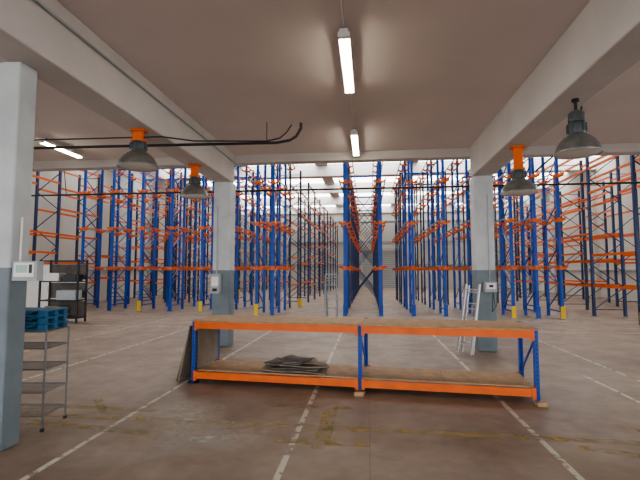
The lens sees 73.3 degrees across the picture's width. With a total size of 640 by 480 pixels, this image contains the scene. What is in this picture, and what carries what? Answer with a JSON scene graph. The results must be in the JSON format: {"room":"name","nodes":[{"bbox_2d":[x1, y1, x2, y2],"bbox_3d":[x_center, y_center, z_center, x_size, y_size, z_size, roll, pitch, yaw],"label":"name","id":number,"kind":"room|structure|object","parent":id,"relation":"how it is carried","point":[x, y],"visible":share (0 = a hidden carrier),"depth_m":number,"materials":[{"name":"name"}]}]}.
{"room":"warehouse","nodes":[
{"label":"warehouse","id":0,"kind":"room"},
{"bbox_2d":[28,169,211,301],"bbox_3d":[-12.944,-1.202,20.213,0.200,8.600,55.000,0,-4,6],"label":"wall","id":1,"kind":"structure","parent":0,"point":[67,223],"depth_m":23.52,"materials":[{"name":"paint"}]},
{"bbox_2d":[88,170,635,300],"bbox_3d":[2.647,-0.607,28.203,29.000,8.600,35.800,0,-4,6],"label":"trim","id":2,"kind":"structure","parent":1,"relation":"attached to","point":[551,199],"depth_m":26.61,"materials":[{"name":"paint"}]},
{"bbox_2d":[0,287,639,479],"bbox_3d":[1.565,3.065,18.263,29.000,0.200,55.000,0,-4,6],"label":"floor","id":3,"kind":"structure","parent":0,"point":[130,378],"depth_m":5.09,"materials":[{"name":"concrete"}]},
{"bbox_2d":[0,61,37,451],"bbox_3d":[-3.045,0.103,4.078,0.440,3.598,0.220,0,-4,6],"label":"concrete pillar","id":4,"kind":"structure","parent":3,"relation":"on","point":[18,81],"depth_m":4.02,"materials":[{"name":"paint"}]},
{"bbox_2d":[11,217,43,280],"bbox_3d":[-2.703,0.081,3.983,0.250,0.590,0.096,0,-4,6],"label":"meter box","id":5,"kind":"object","parent":4,"relation":"attached to","point":[21,270],"visible":1,"depth_m":3.93,"materials":[{"name":"grey plastic"}]},
{"bbox_2d":[0,0,233,182],"bbox_3d":[-3.162,-2.280,0.687,0.420,0.648,18.300,0,-4,6],"label":"ceiling beam","id":6,"kind":"structure","parent":4,"relation":"on","point":[30,35],"depth_m":4.88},
{"bbox_2d":[20,326,69,431],"bbox_3d":[-3.100,1.443,4.560,0.640,1.000,0.440,0,-4,0],"label":"trolley","id":7,"kind":"object","parent":3,"relation":"on","point":[44,365],"visible":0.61,"depth_m":4.58,"materials":[{"name":"metal"}]},
{"bbox_2d":[25,307,68,330],"bbox_3d":[-3.100,0.841,4.605,0.575,0.204,0.420,0,-4,0],"label":"pallets","id":8,"kind":"object","parent":7,"relation":"on","point":[36,318],"visible":0.62,"depth_m":4.57,"materials":[{"name":"blue plastic"}]},
{"bbox_2d":[26,264,84,307],"bbox_3d":[-9.779,1.840,15.882,1.940,1.890,0.670,0,-4,1],"label":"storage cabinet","id":9,"kind":"object","parent":3,"relation":"on","point":[32,286],"visible":0.14,"depth_m":15.58,"materials":[{"name":"white metal"}]},
{"bbox_2d":[38,259,88,322],"bbox_3d":[-8.251,1.631,13.826,1.250,2.000,0.555,0,-4,1],"label":"shelving unit","id":10,"kind":"object","parent":3,"relation":"on","point":[70,295],"visible":0.84,"depth_m":14.02,"materials":[{"name":"metal"}]},
{"bbox_2d":[28,170,211,304],"bbox_3d":[-10.804,0.362,26.402,1.210,6.400,21.785,0,-4,6],"label":"rack","id":11,"kind":"object","parent":3,"relation":"on","point":[34,231],"visible":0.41,"depth_m":21.08,"materials":[{"name":"metal"}]},
{"bbox_2d":[77,166,276,311],"bbox_3d":[-6.349,-0.069,21.960,6.766,6.600,8.700,0,-4,6],"label":"rack","id":12,"kind":"object","parent":3,"relation":"on","point":[171,211],"visible":0.62,"depth_m":19.92,"materials":[{"name":"metal"}]},
{"bbox_2d":[176,325,205,381],"bbox_3d":[-1.940,1.694,6.687,0.249,0.808,0.800,-1,-4,12],"label":"stack","id":13,"kind":"object","parent":3,"relation":"on","point":[184,371],"visible":0.48,"depth_m":6.37,"materials":[{"name":"wood"}]},
{"bbox_2d":[184,410,203,424],"bbox_3d":[-1.414,1.953,4.756,1.000,0.001,1.800,0,-4,-5],"label":"dust spill","id":14,"kind":"object","parent":3,"relation":"on","point":[191,410],"visible":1,"depth_m":4.69,"materials":[{"name":"white"}]},
{"bbox_2d":[212,182,235,345],"bbox_3d":[-2.143,0.514,9.587,0.380,3.598,0.380,0,-4,6],"label":"concrete pillar","id":15,"kind":"structure","parent":3,"relation":"on","point":[224,192],"depth_m":9.45,"materials":[{"name":"paint"}]},
{"bbox_2d":[210,206,220,293],"bbox_3d":[-2.253,0.200,9.350,0.200,1.910,0.151,0,-4,6],"label":"electrical panel","id":16,"kind":"object","parent":15,"relation":"attached to","point":[215,279],"visible":1,"depth_m":9.24,"materials":[{"name":"grey plastic"}]},
{"bbox_2d":[239,204,288,294],"bbox_3d":[-4.408,1.150,36.976,1.160,6.400,13.685,0,-4,6],"label":"rack","id":17,"kind":"object","parent":3,"relation":"on","point":[267,234],"visible":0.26,"depth_m":32.91,"materials":[{"name":"metal"}]},
{"bbox_2d":[250,165,295,315],"bbox_3d":[-1.842,-0.383,17.743,1.066,6.600,3.700,0,-4,6],"label":"rack","id":18,"kind":"object","parent":3,"relation":"on","point":[273,226],"visible":0.84,"depth_m":17.07,"materials":[{"name":"metal"}]},
{"bbox_2d":[280,170,337,306],"bbox_3d":[-0.056,0.800,32.275,1.160,6.400,24.485,0,-4,6],"label":"rack","id":19,"kind":"object","parent":3,"relation":"on","point":[324,233],"visible":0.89,"depth_m":27.95,"materials":[{"name":"metal"}]},
{"bbox_2d":[20,316,639,479],"bbox_3d":[1.983,1.906,4.094,21.000,0.001,20.838,0,-4,6],"label":"floor markings","id":20,"kind":"object","parent":3,"relation":"on","point":[277,476],"depth_m":4.58,"materials":[{"name":"beige paint"}]},
{"bbox_2d":[324,274,337,316],"bbox_3d":[0.397,1.953,15.097,0.455,1.533,0.821,0,-4,6],"label":"step ladder","id":21,"kind":"object","parent":3,"relation":"on","point":[326,299],"visible":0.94,"depth_m":15.01,"materials":[{"name":"metal"}]},
{"bbox_2d":[354,390,363,396],"bbox_3d":[0.507,1.996,5.596,0.120,0.050,0.100,0,-4,6],"label":"wood block","id":22,"kind":"object","parent":3,"relation":"on","point":[356,392],"visible":1,"depth_m":5.55,"materials":[{"name":"beige wood"}]},
{"bbox_2d":[338,162,386,316],"bbox_3d":[2.856,0.329,27.302,1.766,6.600,23.400,0,-4,6],"label":"rack","id":23,"kind":"object","parent":3,"relation":"on","point":[351,246],"visible":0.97,"depth_m":19.92,"materials":[{"name":"metal"}]},
{"bbox_2d":[188,315,542,402],"bbox_3d":[0.503,1.614,6.189,4.740,0.900,0.900,-1,-4,12],"label":"rack","id":24,"kind":"object","parent":3,"relation":"on","point":[208,328],"visible":0.99,"depth_m":5.90,"materials":[{"name":"orange metal"}]},
{"bbox_2d":[261,355,328,374],"bbox_3d":[-0.341,1.804,6.280,0.930,0.166,0.623,-1,-4,12],"label":"cardboard sheets","id":25,"kind":"object","parent":24,"relation":"on","point":[290,363],"visible":1,"depth_m":6.14,"materials":[{"name":"grey cardboard"}]},
{"bbox_2d":[391,160,472,316],"bbox_3d":[5.042,-0.179,20.485,2.696,6.600,9.900,0,-4,6],"label":"rack","id":26,"kind":"object","parent":3,"relation":"on","point":[412,231],"visible":0.88,"depth_m":18.68,"materials":[{"name":"metal"}]},
{"bbox_2d":[456,284,480,355],"bbox_3d":[2.939,1.549,8.482,0.312,1.354,0.451,2,-5,-20],"label":"ladder","id":27,"kind":"object","parent":3,"relation":"on","point":[467,287],"visible":0.82,"depth_m":8.54,"materials":[{"name":"silver metal"}]},
{"bbox_2d":[470,175,497,351],"bbox_3d":[3.402,0.467,8.967,0.380,3.598,0.380,0,-4,6],"label":"concrete pillar","id":28,"kind":"structure","parent":3,"relation":"on","point":[480,186],"depth_m":8.82,"materials":[{"name":"paint"}]},
{"bbox_2d":[483,194,496,311],"bbox_3d":[3.432,0.250,8.713,0.240,2.404,0.138,0,-4,6],"label":"switch box","id":29,"kind":"object","parent":28,"relation":"attached to","point":[489,286],"visible":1,"depth_m":8.63,"materials":[{"name":"grey plastic"}]},
{"bbox_2d":[454,157,568,319],"bbox_3d":[7.927,-0.278,19.159,2.066,6.600,8.700,0,-4,6],"label":"rack","id":30,"kind":"object","parent":3,"relation":"on","point":[533,220],"visible":0.41,"depth_m":15.93,"materials":[{"name":"metal"}]},
{"bbox_2d":[535,401,547,406],"bbox_3d":[2.651,1.963,5.147,0.120,0.050,0.100,0,-4,6],"label":"wood block","id":31,"kind":"object","parent":3,"relation":"on","point":[537,403],"visible":1,"depth_m":5.10,"materials":[{"name":"beige wood"}]},
{"bbox_2d":[496,155,639,325],"bbox_3d":[11.033,-0.036,21.049,1.210,6.400,16.385,0,-4,6],"label":"rack","id":32,"kind":"object","parent":3,"relation":"on","point":[636,253],"visible":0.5,"depth_m":15.87,"materials":[{"name":"metal"}]},
{"bbox_2d":[505,169,639,306],"bbox_3d":[14.837,0.283,25.340,1.210,6.400,21.785,0,-4,6],"label":"rack","id":33,"kind":"object","parent":3,"relation":"on","point":[610,177],"visible":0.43,"depth_m":22.89,"materials":[{"name":"metal"}]},
{"bbox_2d":[0,0,639,161],"bbox_3d":[-0.463,-2.716,0.557,29.000,0.200,18.600,0,-4,6],"label":"ceiling","id":34,"kind":"structure","parent":0,"point":[428,74],"depth_m":5.67,"materials":[{"name":"paint"}]},
{"bbox_2d":[36,138,83,158],"bbox_3d":[-5.358,-1.917,8.919,0.130,0.148,1.210,0,-4,6],"label":"light","id":35,"kind":"object","parent":34,"relation":"attached to","point":[77,155],"visible":0.89,"depth_m":8.95,"materials":[{"name":"white plastic"}]},
{"bbox_2d":[34,0,235,163],"bbox_3d":[-2.875,-2.371,1.156,0.028,0.028,17.300,0,-4,6],"label":"conduit","id":36,"kind":"object","parent":34,"relation":"attached to","point":[36,1],"visible":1,"depth_m":5.04,"materials":[{"name":"grey plastic"}]},
{"bbox_2d":[116,128,158,171],"bbox_3d":[-2.554,-1.270,6.053,0.556,0.560,0.556,0,-4,6],"label":"lamp","id":37,"kind":"object","parent":34,"relation":"hanging from","point":[137,159],"visible":1,"depth_m":5.95,"materials":[{"name":"metal"}]},
{"bbox_2d":[34,122,302,148],"bbox_3d":[-4.284,-1.592,6.615,8.052,0.342,0.333,0,-4,5],"label":"pipe","id":38,"kind":"object","parent":34,"relation":"attached to","point":[225,142],"visible":1,"depth_m":6.47,"materials":[{"name":"plastic"}]},
{"bbox_2d":[180,164,208,199],"bbox_3d":[-2.333,-1.089,8.012,0.528,0.630,0.528,0,-4,6],"label":"lamp","id":39,"kind":"object","parent":34,"relation":"hanging from","point":[194,190],"visible":1,"depth_m":7.91,"materials":[{"name":"metal"}]},
{"bbox_2d":[33,143,639,171],"bbox_3d":[0.558,-1.845,9.620,29.000,0.185,0.260,0,-4,6],"label":"lintel beam","id":40,"kind":"structure","parent":34,"relation":"attached to","point":[615,148],"depth_m":9.55,"materials":[{"name":"concrete"}]},
{"bbox_2d":[31,157,639,196],"bbox_3d":[0.584,-1.514,9.828,28.000,0.723,0.158,0,-4,6],"label":"pipe","id":41,"kind":"object","parent":40,"relation":"attached to","point":[598,183],"visible":0.68,"depth_m":9.85,"materials":[{"name":"black metal"}]},
{"bbox_2d":[338,28,353,94],"bbox_3d":[0.337,-2.184,5.332,0.130,0.148,1.510,0,-4,6],"label":"light","id":42,"kind":"object","parent":34,"relation":"attached to","point":[343,34],"visible":1,"depth_m":5.11,"materials":[{"name":"white plastic"}]},
{"bbox_2d":[340,0,354,128],"bbox_3d":[-0.166,-2.579,0.867,0.022,0.022,17.300,0,-4,6],"label":"conduit","id":43,"kind":"object","parent":34,"relation":"attached to","point":[341,2],"depth_m":4.58,"materials":[{"name":"grey metal"}]},
{"bbox_2d":[350,129,358,156],"bbox_3d":[0.703,-1.941,8.592,0.130,0.148,1.510,0,-4,6],"label":"light","id":44,"kind":"object","parent":34,"relation":"attached to","point":[354,133],"visible":1,"depth_m":8.36,"materials":[{"name":"white plastic"}]},
{"bbox_2d":[500,145,537,196],"bbox_3d":[3.151,-1.101,6.841,0.556,0.780,0.556,0,-4,6],"label":"lamp","id":45,"kind":"object","parent":34,"relation":"hanging from","point":[518,186],"visible":1,"depth_m":6.75,"materials":[{"name":"metal"}]},
{"bbox_2d":[535,106,581,171],"bbox_3d":[3.805,-1.611,6.856,0.763,1.053,0.028,0,-4,6],"label":"cable","id":46,"kind":"object","parent":34,"relation":"hanging from","point":[551,157],"visible":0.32,"depth_m":6.84,"materials":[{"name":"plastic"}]},
{"bbox_2d":[553,98,603,159],"bbox_3d":[2.959,-1.296,4.960,0.501,0.670,0.501,0,-4,6],"label":"lamp","id":47,"kind":"object","parent":34,"relation":"hanging from","point":[578,144],"visible":1,"depth_m":4.87,"materials":[{"name":"metal"}]},
{"bbox_2d":[240,212,500,287],"bbox_3d":[4.642,0.715,45.942,29.400,8.600,0.200,0,-4,6],"label":"wall","id":48,"kind":"structure","parent":0,"point":[449,214],"depth_m":45.83,"materials":[{"name":"paint"}]},
{"bbox_2d":[240,212,499,287],"bbox_3d":[4.764,0.703,45.778,29.280,8.600,0.100,0,-4,6],"label":"trim","id":49,"kind":"structure","parent":48,"relation":"attached to","point":[389,220],"depth_m":45.92,"materials":[{"name":"paint"}]},
{"bbox_2d":[361,249,398,286],"bbox_3d":[6.298,2.960,45.286,3.840,4.025,0.200,0,-4,6],"label":"door","id":50,"kind":"structure","parent":48,"relation":"in","point":[388,257],"depth_m":45.26,"materials":[{"name":"grey metal"}]},
{"bbox_2d":[159,157,595,207],"bbox_3d":[2.603,-4.974,28.137,29.000,0.100,36.415,0,-4,6],"label":"ceiling","id":51,"kind":"structure","parent":0,"point":[327,180],"depth_m":32.28,"materials":[{"name":"white"}]},
{"bbox_2d":[240,190,497,197],"bbox_3d":[3.829,-4.271,39.049,29.000,0.060,2.300,0,-4,6],"label":"skylight","id":52,"kind":"object","parent":51,"relation":"attached to","point":[425,192],"visible":0.14,"depth_m":39.65,"materials":[{"name":"white"}]},
{"bbox_2d":[241,205,497,214],"bbox_3d":[4.620,-3.239,46.038,29.000,0.700,0.300,0,-4,6],"label":"girder","id":53,"kind":"object","parent":51,"relation":"attached to","point":[385,209],"visible":0.36,"depth_m":45.90,"materials":[{"name":"white concrete"}]},
{"bbox_2d":[247,202,496,206],"bbox_3d":[4.506,-3.823,45.065,29.000,0.060,2.300,0,-4,6],"label":"skylight","id":54,"kind":"object","parent":51,"relation":"attached to","point":[496,202],"visible":0.02,"depth_m":46.21,"materials":[{"name":"white"}]},
{"bbox_2d":[149,158,596,180],"bbox_3d":[2.613,-4.568,28.199,29.000,0.700,0.300,0,-4,6],"label":"girder","id":55,"kind":"object","parent":51,"relation":"attached to","point":[362,169],"visible":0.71,"depth_m":28.04,"materials":[{"name":"white concrete"}]},
{"bbox_2d":[201,173,553,185],"bbox_3d":[3.153,-4.719,33.033,29.000,0.060,2.300,0,-4,6],"label":"skylight","id":56,"kind":"object","parent":51,"relation":"attached to","point":[359,179],"visible":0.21,"depth_m":33.23,"materials":[{"name":"white"}]},
{"bbox_2d":[211,179,552,194],"bbox_3d":[3.282,-4.125,34.145,29.000,0.700,0.300,0,-4,6],"label":"girder","id":57,"kind":"object","parent":51,"relation":"attached to","point":[448,183],"visible":0.14,"depth_m":34.08,"materials":[{"name":"white concrete"}]},
{"bbox_2d":[240,195,525,205],"bbox_3d":[3.951,-3.682,40.091,29.000,0.700,0.300,0,-4,6],"label":"girder","id":58,"kind":"object","parent":51,"relation":"attached to","point":[385,199],"visible":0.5,"depth_m":40.01,"materials":[{"name":"white concrete"}]},
{"bbox_2d":[260,157,548,165],"bbox_3d":[2.476,-5.167,27.018,29.000,0.060,2.300,0,-4,6],"label":"skylight","id":59,"kind":"object","parent":51,"relation":"attached to","point":[544,157],"visible":0.07,"depth_m":28.33,"materials":[{"name":"white"}]},
{"bbox_2d":[470,0,639,176],"bbox_3d":[2.383,-2.326,0.067,0.420,0.648,18.300,0,-4,6],"label":"ceiling beam","id":60,"kind":"structure","parent":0,"point":[602,43],"depth_m":4.82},
{"bbox_2d":[505,155,639,302],"bbox_3d":[16.074,-1.444,16.967,0.200,8.600,55.000,0,-4,6],"label":"wall","id":61,"kind":"structure","parent":0,"point":[628,228],"depth_m":26.16,"materials":[{"name":"paint"}]}
]}

